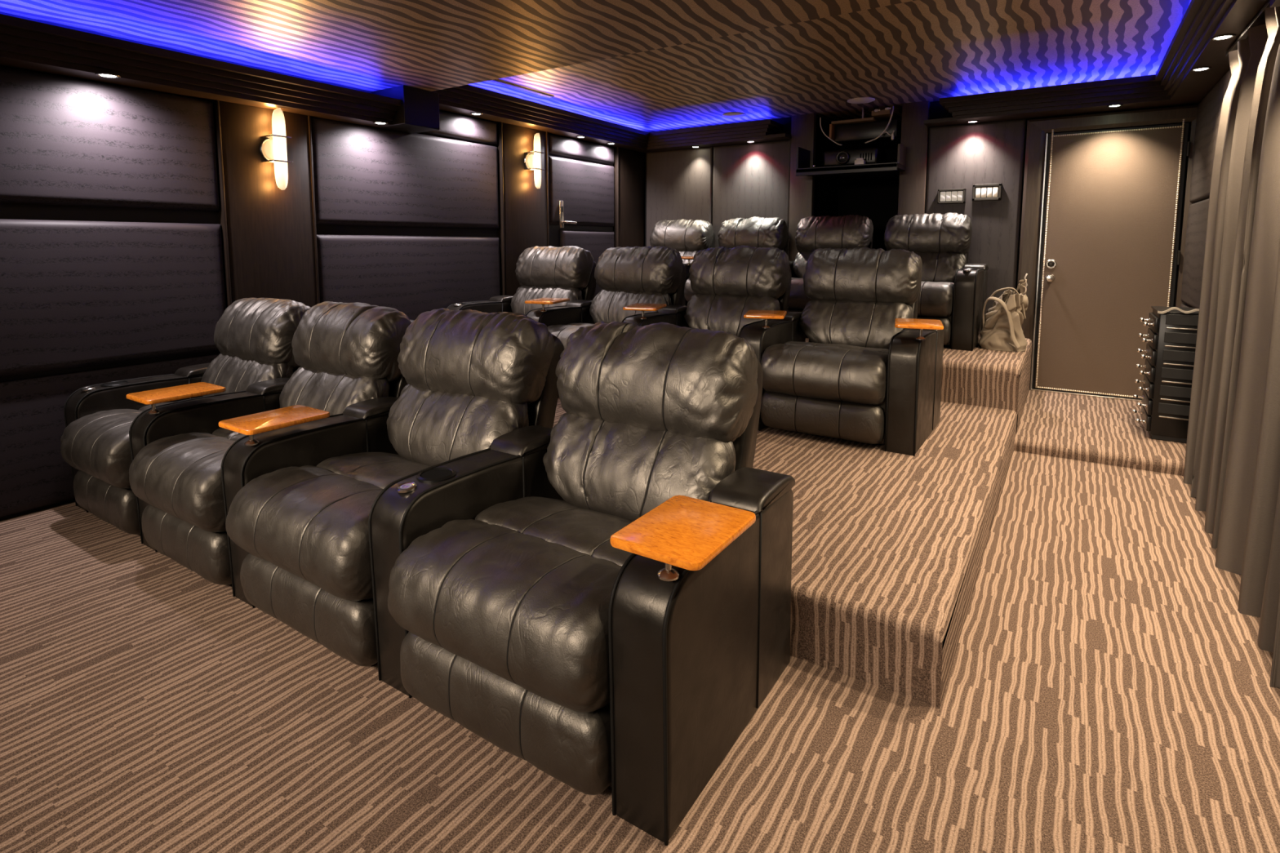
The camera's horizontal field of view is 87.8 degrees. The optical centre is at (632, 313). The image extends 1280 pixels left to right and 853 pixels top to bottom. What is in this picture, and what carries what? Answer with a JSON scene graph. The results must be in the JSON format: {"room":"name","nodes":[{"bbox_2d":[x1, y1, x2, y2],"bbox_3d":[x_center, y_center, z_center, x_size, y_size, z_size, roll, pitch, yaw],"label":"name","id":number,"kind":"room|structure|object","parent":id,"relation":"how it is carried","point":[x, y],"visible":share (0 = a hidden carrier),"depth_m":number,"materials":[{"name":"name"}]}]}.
{"room":"home theater","nodes":[
{"label":"home theater","id":0,"kind":"room"},
{"bbox_2d":[0,11,644,520],"bbox_3d":[-2.348,-0.454,3.520,0.182,2.600,9.000,4,7,33],"label":"wall","id":1,"kind":"structure","parent":0,"point":[131,219],"depth_m":3.46,"materials":[{"name":"black"}]},
{"bbox_2d":[94,72,120,78],"bbox_3d":[-2.363,-1.075,2.995,0.092,0.006,0.092,4,7,33],"label":"recessed light","id":2,"kind":"object","parent":1,"relation":"attached to","point":[107,75],"visible":1,"depth_m":2.99,"materials":[{"name":"grey metal"}]},
{"bbox_2d":[0,13,400,127],"bbox_3d":[-3.130,-1.039,1.942,0.300,0.145,5.620,4,7,33],"label":"ceiling soffit","id":3,"kind":"structure","parent":1,"relation":"attached to","point":[24,44],"depth_m":3.19,"materials":[{"name":"brown wood"}]},
{"bbox_2d":[259,107,293,190],"bbox_3d":[-1.997,-0.925,3.744,0.118,0.450,0.140,4,7,33],"label":"wall sconce","id":4,"kind":"object","parent":1,"relation":"attached to","point":[273,148],"visible":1,"depth_m":3.71,"materials":[{"name":"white glass"}]},
{"bbox_2d":[373,121,387,124],"bbox_3d":[-1.581,-1.199,4.174,0.092,0.006,0.092,4,7,33],"label":"recessed light","id":5,"kind":"object","parent":1,"relation":"attached to","point":[374,122],"visible":1,"depth_m":4.16,"materials":[{"name":"grey metal"}]},
{"bbox_2d":[371,84,439,133],"bbox_3d":[-1.492,-1.339,4.377,0.330,0.238,0.280,4,7,33],"label":"trim","id":6,"kind":"structure","parent":1,"relation":"attached to","point":[418,111],"depth_m":4.27,"materials":[{"name":"black paint"}]},
{"bbox_2d":[470,112,482,115],"bbox_3d":[-1.152,-1.477,4.908,0.092,0.006,0.092,4,7,33],"label":"recessed light","id":7,"kind":"object","parent":1,"relation":"attached to","point":[471,113],"visible":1,"depth_m":4.90,"materials":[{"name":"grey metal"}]},
{"bbox_2d":[524,133,544,188],"bbox_3d":[-0.807,-1.268,5.521,0.118,0.450,0.140,4,7,33],"label":"wall sconce","id":8,"kind":"object","parent":1,"relation":"attached to","point":[532,160],"visible":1,"depth_m":5.49,"materials":[{"name":"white glass"}]},
{"bbox_2d":[547,133,614,297],"bbox_3d":[-0.427,-0.765,6.237,0.146,1.690,1.020,4,7,33],"label":"door","id":9,"kind":"structure","parent":1,"relation":"in","point":[581,204],"depth_m":6.17,"materials":[{"name":"black paint"}]},
{"bbox_2d":[432,84,783,152],"bbox_3d":[-0.090,-1.600,5.353,1.570,0.145,3.070,4,7,33],"label":"ceiling soffit","id":10,"kind":"structure","parent":1,"relation":"attached to","point":[464,100],"depth_m":5.91,"materials":[{"name":"brown wood"}]},
{"bbox_2d":[0,0,915,91],"bbox_3d":[-1.317,-1.217,0.786,4.770,0.280,5.930,4,7,33],"label":"ceiling","id":11,"kind":"structure","parent":0,"point":[366,45],"depth_m":3.07,"materials":[{"name":"wood"}]},
{"bbox_2d":[0,450,1279,852],"bbox_3d":[-0.417,1.022,2.394,4.770,0.100,9.000,4,7,33],"label":"floor","id":12,"kind":"structure","parent":0,"point":[1108,690],"depth_m":1.68,"materials":[{"name":"carpet"}]},
{"bbox_2d":[60,297,311,551],"bbox_3d":[-1.994,0.419,3.137,0.930,0.944,0.995,4,7,33],"label":"recliner","id":13,"kind":"object","parent":12,"relation":"on","point":[108,424],"visible":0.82,"depth_m":2.92,"materials":[{"name":"black leather"}]},
{"bbox_2d":[200,352,293,396],"bbox_3d":[-1.918,0.340,3.303,0.592,0.310,0.235,4,7,33],"label":"lumbar cushion","id":14,"kind":"object","parent":13,"relation":"on","point":[234,371],"depth_m":3.20,"materials":[{"name":"black leather"}]},
{"bbox_2d":[128,301,414,608],"bbox_3d":[-1.331,0.458,2.704,0.836,0.958,1.016,4,7,33],"label":"recliner","id":15,"kind":"object","parent":12,"relation":"on","point":[340,399],"visible":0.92,"depth_m":2.46,"materials":[{"name":"black leather"}]},
{"bbox_2d":[279,366,389,415],"bbox_3d":[-1.312,0.383,2.906,0.606,0.308,0.233,4,7,33],"label":"lumbar cushion","id":16,"kind":"object","parent":15,"relation":"on","point":[332,389],"depth_m":2.80,"materials":[{"name":"black leather"}]},
{"bbox_2d":[225,307,564,697],"bbox_3d":[-0.708,0.497,2.292,0.811,0.965,0.992,4,7,33],"label":"recliner","id":17,"kind":"object","parent":12,"relation":"on","point":[470,428],"visible":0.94,"depth_m":2.08,"materials":[{"name":"black leather"}]},
{"bbox_2d":[386,383,528,466],"bbox_3d":[-0.667,0.429,2.481,0.635,0.316,0.238,4,7,33],"label":"lumbar cushion","id":18,"kind":"object","parent":17,"relation":"on","point":[428,424],"depth_m":2.39,"materials":[{"name":"black leather"}]},
{"bbox_2d":[387,321,795,845],"bbox_3d":[-0.010,0.544,1.833,0.869,0.969,0.990,4,7,33],"label":"recliner","id":19,"kind":"object","parent":12,"relation":"on","point":[623,633],"visible":1,"depth_m":1.57,"materials":[{"name":"black leather"}]},
{"bbox_2d":[542,413,735,520],"bbox_3d":[0.004,0.474,2.039,0.635,0.307,0.236,4,7,33],"label":"lumbar cushion","id":20,"kind":"object","parent":19,"relation":"on","point":[623,467],"depth_m":1.95,"materials":[{"name":"black leather"}]},
{"bbox_2d":[552,394,1017,707],"bbox_3d":[0.058,0.702,3.912,3.662,0.218,2.841,4,7,33],"label":"platform","id":21,"kind":"structure","parent":12,"relation":"on","point":[888,548],"depth_m":2.27,"materials":[{"name":"carpet"}]},
{"bbox_2d":[446,245,596,326],"bbox_3d":[-0.733,-0.010,4.931,1.026,0.985,1.001,4,7,33],"label":"recliner","id":22,"kind":"object","parent":21,"relation":"on","point":[557,286],"visible":0.51,"depth_m":5.00,"materials":[{"name":"black leather"}]},
{"bbox_2d":[511,284,582,315],"bbox_3d":[-0.669,-0.067,5.105,0.624,0.316,0.238,4,7,33],"label":"lumbar cushion","id":23,"kind":"object","parent":22,"relation":"on","point":[523,293],"depth_m":5.05,"materials":[{"name":"black leather"}]},
{"bbox_2d":[546,245,689,349],"bbox_3d":[-0.022,0.040,4.464,0.887,0.984,0.998,4,7,33],"label":"recliner","id":24,"kind":"object","parent":21,"relation":"on","point":[643,286],"visible":0.44,"depth_m":4.59,"materials":[{"name":"black leather"}]},
{"bbox_2d":[589,288,671,323],"bbox_3d":[-0.019,-0.024,4.679,0.624,0.310,0.235,4,7,33],"label":"lumbar cushion","id":25,"kind":"object","parent":24,"relation":"on","point":[607,305],"depth_m":4.64,"materials":[{"name":"black leather"}]},
{"bbox_2d":[684,245,805,431],"bbox_3d":[0.627,0.082,4.038,0.887,0.989,0.998,4,7,33],"label":"recliner","id":26,"kind":"object","parent":21,"relation":"on","point":[743,291],"visible":0.34,"depth_m":4.16,"materials":[{"name":"black leather"}]},
{"bbox_2d":[684,293,780,337],"bbox_3d":[0.629,0.022,4.252,0.624,0.307,0.236,4,7,33],"label":"lumbar cushion","id":27,"kind":"object","parent":26,"relation":"on","point":[725,312],"depth_m":4.19,"materials":[{"name":"black leather"}]},
{"bbox_2d":[760,246,945,456],"bbox_3d":[1.272,0.130,3.615,0.878,0.982,1.000,4,7,33],"label":"recliner","id":28,"kind":"object","parent":21,"relation":"on","point":[868,371],"visible":1,"depth_m":3.40,"materials":[{"name":"black leather"}]},
{"bbox_2d":[799,298,913,349],"bbox_3d":[1.280,0.067,3.828,0.624,0.308,0.233,4,7,33],"label":"lumbar cushion","id":29,"kind":"object","parent":28,"relation":"on","point":[861,322],"depth_m":3.75,"materials":[{"name":"black leather"}]},
{"bbox_2d":[805,335,1032,431],"bbox_3d":[1.207,0.390,5.629,3.662,0.480,1.530,4,7,33],"label":"floor","id":30,"kind":"structure","parent":12,"relation":"on","point":[981,377],"depth_m":4.15,"materials":[{"name":"carpet"}]},
{"bbox_2d":[649,218,715,306],"bbox_3d":[0.361,-0.419,6.330,1.005,0.982,1.001,4,7,33],"label":"recliner","id":31,"kind":"object","parent":30,"relation":"on","point":[687,237],"visible":0.27,"depth_m":6.43,"materials":[{"name":"black leather"}]},
{"bbox_2d":[677,249,698,263],"bbox_3d":[0.424,-0.479,6.506,0.612,0.308,0.233,4,7,33],"label":"lumbar cushion","id":32,"kind":"object","parent":31,"relation":"on","point":[682,252],"depth_m":6.39,"materials":[{"name":"white fabric"}]},
{"bbox_2d":[684,216,797,302],"bbox_3d":[1.006,-0.378,5.905,0.772,0.989,0.994,4,7,33],"label":"recliner","id":33,"kind":"object","parent":30,"relation":"on","point":[757,232],"visible":0.15,"depth_m":6.02,"materials":[{"name":"black leather"}]},
{"bbox_2d":[787,214,873,312],"bbox_3d":[1.634,-0.332,5.494,0.771,0.985,0.994,4,7,33],"label":"recliner","id":34,"kind":"object","parent":30,"relation":"on","point":[813,233],"visible":0.34,"depth_m":5.62,"materials":[{"name":"black leather"}]},
{"bbox_2d":[792,250,813,278],"bbox_3d":[1.679,-0.391,5.681,0.612,0.316,0.238,4,7,33],"label":"lumbar cushion","id":35,"kind":"object","parent":34,"relation":"on","point":[799,264],"depth_m":5.74,"materials":[{"name":"black leather"}]},
{"bbox_2d":[884,212,988,351],"bbox_3d":[2.262,-0.289,5.082,0.772,0.984,0.994,4,7,33],"label":"recliner","id":36,"kind":"object","parent":30,"relation":"on","point":[953,291],"visible":0.51,"depth_m":5.08,"materials":[{"name":"black leather"}]},
{"bbox_2d":[910,251,966,283],"bbox_3d":[2.307,-0.349,5.270,0.612,0.310,0.235,4,7,33],"label":"lumbar cushion","id":37,"kind":"object","parent":36,"relation":"on","point":[937,266],"depth_m":5.13,"materials":[{"name":"black leather"}]},
{"bbox_2d":[978,273,1028,351],"bbox_3d":[2.634,-0.022,4.700,0.298,0.530,0.354,4,7,33],"label":"canvas bag","id":38,"kind":"object","parent":30,"relation":"on","point":[1002,331],"visible":1,"depth_m":4.60,"materials":[{"name":"beige fabric"}]},
{"bbox_2d":[1013,389,1186,475],"bbox_3d":[3.076,0.733,4.359,0.928,0.077,1.640,4,7,33],"label":"carpeted step","id":39,"kind":"structure","parent":12,"relation":"on","point":[1106,431],"depth_m":4.00,"materials":[{"name":"carpet"}]},
{"bbox_2d":[1132,306,1199,443],"bbox_3d":[3.220,0.335,4.011,0.271,0.787,0.439,4,7,33],"label":"chest","id":40,"kind":"object","parent":39,"relation":"on","point":[1171,335],"visible":0.87,"depth_m":3.85,"materials":[{"name":"black paint"}]},
{"bbox_2d":[467,0,1191,132],"bbox_3d":[1.396,-1.737,4.864,4.770,0.100,3.920,4,7,33],"label":"ceiling","id":41,"kind":"structure","parent":0,"point":[917,51],"depth_m":4.28,"materials":[{"name":"wood"}]},
{"bbox_2d":[489,79,554,97],"bbox_3d":[-0.841,-1.695,4.992,0.060,0.010,0.720,4,7,33],"label":"ceiling vent","id":42,"kind":"object","parent":41,"relation":"in","point":[495,81],"visible":0.9,"depth_m":4.98,"materials":[{"name":"black paint"}]},
{"bbox_2d":[721,112,746,117],"bbox_3d":[0.926,-1.805,6.048,0.216,0.012,0.216,4,7,33],"label":"ceiling speaker","id":43,"kind":"object","parent":41,"relation":"attached to","point":[728,114],"visible":1,"depth_m":6.02,"materials":[{"name":"beige"}]},
{"bbox_2d":[847,97,875,103],"bbox_3d":[1.869,-1.740,5.429,0.216,0.012,0.216,4,7,33],"label":"ceiling speaker","id":44,"kind":"object","parent":41,"relation":"attached to","point":[860,100],"visible":1,"depth_m":5.40,"materials":[{"name":"beige"}]},
{"bbox_2d":[848,98,873,103],"bbox_3d":[1.869,-1.740,5.429,0.196,0.012,0.196,4,7,33],"label":"grille","id":45,"kind":"object","parent":44,"relation":"attached to","point":[851,100],"depth_m":5.41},
{"bbox_2d":[829,108,901,146],"bbox_3d":[2.073,-1.655,5.851,0.555,0.270,0.390,4,7,33],"label":"equipment box","id":46,"kind":"object","parent":41,"relation":"hanging from","point":[850,132],"visible":0.92,"depth_m":5.75,"materials":[{"name":"black paint"}]},
{"bbox_2d":[819,117,842,145],"bbox_3d":[1.740,-1.603,5.831,0.208,0.262,0.050,4,7,33],"label":"cable","id":47,"kind":"object","parent":46,"relation":"attached to","point":[820,117],"visible":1,"depth_m":5.84,"materials":[{"name":"beige plastic"}]},
{"bbox_2d":[864,106,893,143],"bbox_3d":[2.079,-1.594,5.597,0.223,0.294,0.057,3,7,25],"label":"cable","id":48,"kind":"object","parent":46,"relation":"attached to","point":[883,131],"visible":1,"depth_m":5.56,"materials":[{"name":"beige plastic"}]},
{"bbox_2d":[880,129,894,135],"bbox_3d":[2.138,-1.514,5.577,0.119,0.049,0.038,5,8,38],"label":"cable","id":49,"kind":"object","parent":48,"relation":"attached to","point":[888,133],"visible":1,"depth_m":5.55,"materials":[{"name":"beige plastic"}]},
{"bbox_2d":[644,100,1198,389],"bbox_3d":[2.211,-0.738,6.211,4.770,2.600,0.860,4,7,33],"label":"wall","id":50,"kind":"structure","parent":0,"point":[717,184],"depth_m":6.10,"materials":[{"name":"black fabric"}]},
{"bbox_2d":[762,133,791,141],"bbox_3d":[1.342,-1.623,6.117,0.220,0.028,0.220,4,7,33],"label":"trim","id":51,"kind":"structure","parent":50,"relation":"attached to","point":[784,136],"depth_m":6.06,"materials":[{"name":"brown wood"}]},
{"bbox_2d":[795,143,906,179],"bbox_3d":[1.982,-1.334,5.861,0.840,0.250,0.750,4,7,33],"label":"shelf","id":52,"kind":"object","parent":50,"relation":"attached to","point":[802,156],"visible":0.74,"depth_m":5.68,"materials":[{"name":"black paint"}]},
{"bbox_2d":[823,147,888,166],"bbox_3d":[1.961,-1.349,5.846,0.460,0.155,0.436,4,7,33],"label":"projector","id":53,"kind":"object","parent":52,"relation":"on","point":[871,155],"visible":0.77,"depth_m":5.69,"materials":[{"name":"black paint"}]},
{"bbox_2d":[854,157,865,164],"bbox_3d":[1.914,-1.276,5.581,0.080,0.062,0.060,4,7,33],"label":"box","id":54,"kind":"object","parent":52,"relation":"on","point":[859,161],"visible":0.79,"depth_m":5.56,"materials":[{"name":"beige plastic"}]},
{"bbox_2d":[923,117,960,127],"bbox_3d":[2.508,-1.543,5.351,0.265,0.028,0.220,4,7,33],"label":"trim","id":55,"kind":"structure","parent":50,"relation":"attached to","point":[947,121],"depth_m":5.30,"materials":[{"name":"brown wood"}]},
{"bbox_2d":[937,188,966,204],"bbox_3d":[2.605,-0.956,5.410,0.208,0.117,0.063,4,7,33],"label":"wall switch","id":56,"kind":"object","parent":50,"relation":"attached to","point":[950,195],"visible":1,"depth_m":5.38,"materials":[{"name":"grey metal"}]},
{"bbox_2d":[966,120,978,123],"bbox_3d":[2.675,-1.510,5.220,0.092,0.006,0.092,4,7,33],"label":"recessed light","id":57,"kind":"object","parent":50,"relation":"attached to","point":[972,121],"visible":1,"depth_m":5.22,"materials":[{"name":"grey metal"}]},
{"bbox_2d":[972,182,1001,200],"bbox_3d":[2.821,-0.966,5.285,0.206,0.131,0.030,4,7,33],"label":"wall switch","id":58,"kind":"object","parent":50,"relation":"attached to","point":[984,192],"visible":1,"depth_m":5.27,"materials":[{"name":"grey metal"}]},
{"bbox_2d":[1017,105,1197,387],"bbox_3d":[3.467,-0.383,4.936,1.029,2.161,0.055,4,7,33],"label":"trim","id":59,"kind":"structure","parent":50,"relation":"attached to","point":[1037,129],"depth_m":5.05,"materials":[{"name":"brown wood"}]},
{"bbox_2d":[1030,118,1190,402],"bbox_3d":[3.490,-0.371,4.902,0.849,2.009,0.150,4,7,33],"label":"door","id":60,"kind":"structure","parent":50,"relation":"in","point":[1108,253],"depth_m":4.90,"materials":[{"name":"brown paint"}]},
{"bbox_2d":[1180,68,1231,308],"bbox_3d":[1.523,-0.186,0.979,0.161,2.600,9.000,4,7,33],"label":"wall","id":61,"kind":"structure","parent":0,"point":[1209,109],"depth_m":4.17,"materials":[{"name":"black"}]},
{"bbox_2d":[938,0,1268,124],"bbox_3d":[2.401,-1.428,3.717,1.600,0.145,3.070,4,7,33],"label":"ceiling soffit","id":62,"kind":"structure","parent":61,"relation":"attached to","point":[1173,84],"depth_m":4.42,"materials":[{"name":"black paint"}]},
{"bbox_2d":[1106,103,1122,107],"bbox_3d":[3.354,-1.447,4.619,0.092,0.006,0.092,4,7,33],"label":"recessed light","id":63,"kind":"object","parent":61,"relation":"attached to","point":[1118,104],"visible":1,"depth_m":4.61,"materials":[{"name":"grey metal"}]},
{"bbox_2d":[1190,66,1212,71],"bbox_3d":[3.124,-1.345,3.650,0.092,0.006,0.092,4,7,33],"label":"recessed light","id":64,"kind":"object","parent":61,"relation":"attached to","point":[1200,68],"visible":1,"depth_m":3.64,"materials":[{"name":"grey metal"}]},
{"bbox_2d":[1209,34,1235,40],"bbox_3d":[2.745,-1.285,3.088,0.092,0.006,0.092,4,7,33],"label":"recessed light","id":65,"kind":"object","parent":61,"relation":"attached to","point":[1223,37],"visible":1,"depth_m":3.08,"materials":[{"name":"grey metal"}]},
{"bbox_2d":[1225,0,1270,56],"bbox_3d":[2.583,-1.232,2.720,0.036,0.021,1.460,4,7,33],"label":"track","id":66,"kind":"object","parent":61,"relation":"attached to","point":[1258,18],"visible":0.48,"depth_m":2.86,"materials":[{"name":"grey metal"}]},
{"bbox_2d":[1182,23,1267,511],"bbox_3d":[2.763,-0.178,3.081,0.138,2.147,0.627,4,7,33],"label":"curtain","id":67,"kind":"object","parent":66,"relation":"hanging from","point":[1234,118],"visible":0.59,"depth_m":3.03,"materials":[{"name":"grey fabric"}]},
{"bbox_2d":[1204,6,1279,575],"bbox_3d":[2.359,-0.116,2.486,0.161,2.148,0.669,4,7,33],"label":"curtain","id":68,"kind":"object","parent":66,"relation":"hanging from","point":[1242,378],"visible":0.82,"depth_m":2.45,"materials":[{"name":"grey fabric"}]},
{"bbox_2d":[1261,0,1279,7],"bbox_3d":[0.492,-0.802,-0.311,0.300,0.145,5.830,4,7,33],"label":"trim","id":69,"kind":"structure","parent":61,"relation":"attached to","point":[1273,3],"depth_m":2.12,"materials":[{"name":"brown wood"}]},
{"bbox_3d":[1.674,-0.896,1.370,0.036,0.021,1.760,4,7,33],"label":"track","id":70,"kind":"object","parent":61,"relation":"attached to","visible":0},
{"bbox_2d":[1237,239,1279,688],"bbox_3d":[1.694,0.086,1.483,0.170,1.957,1.600,4,7,33],"label":"curtain","id":71,"kind":"object","parent":70,"relation":"hanging from","point":[1260,585],"visible":1,"depth_m":2.12,"materials":[{"name":"grey fabric"}]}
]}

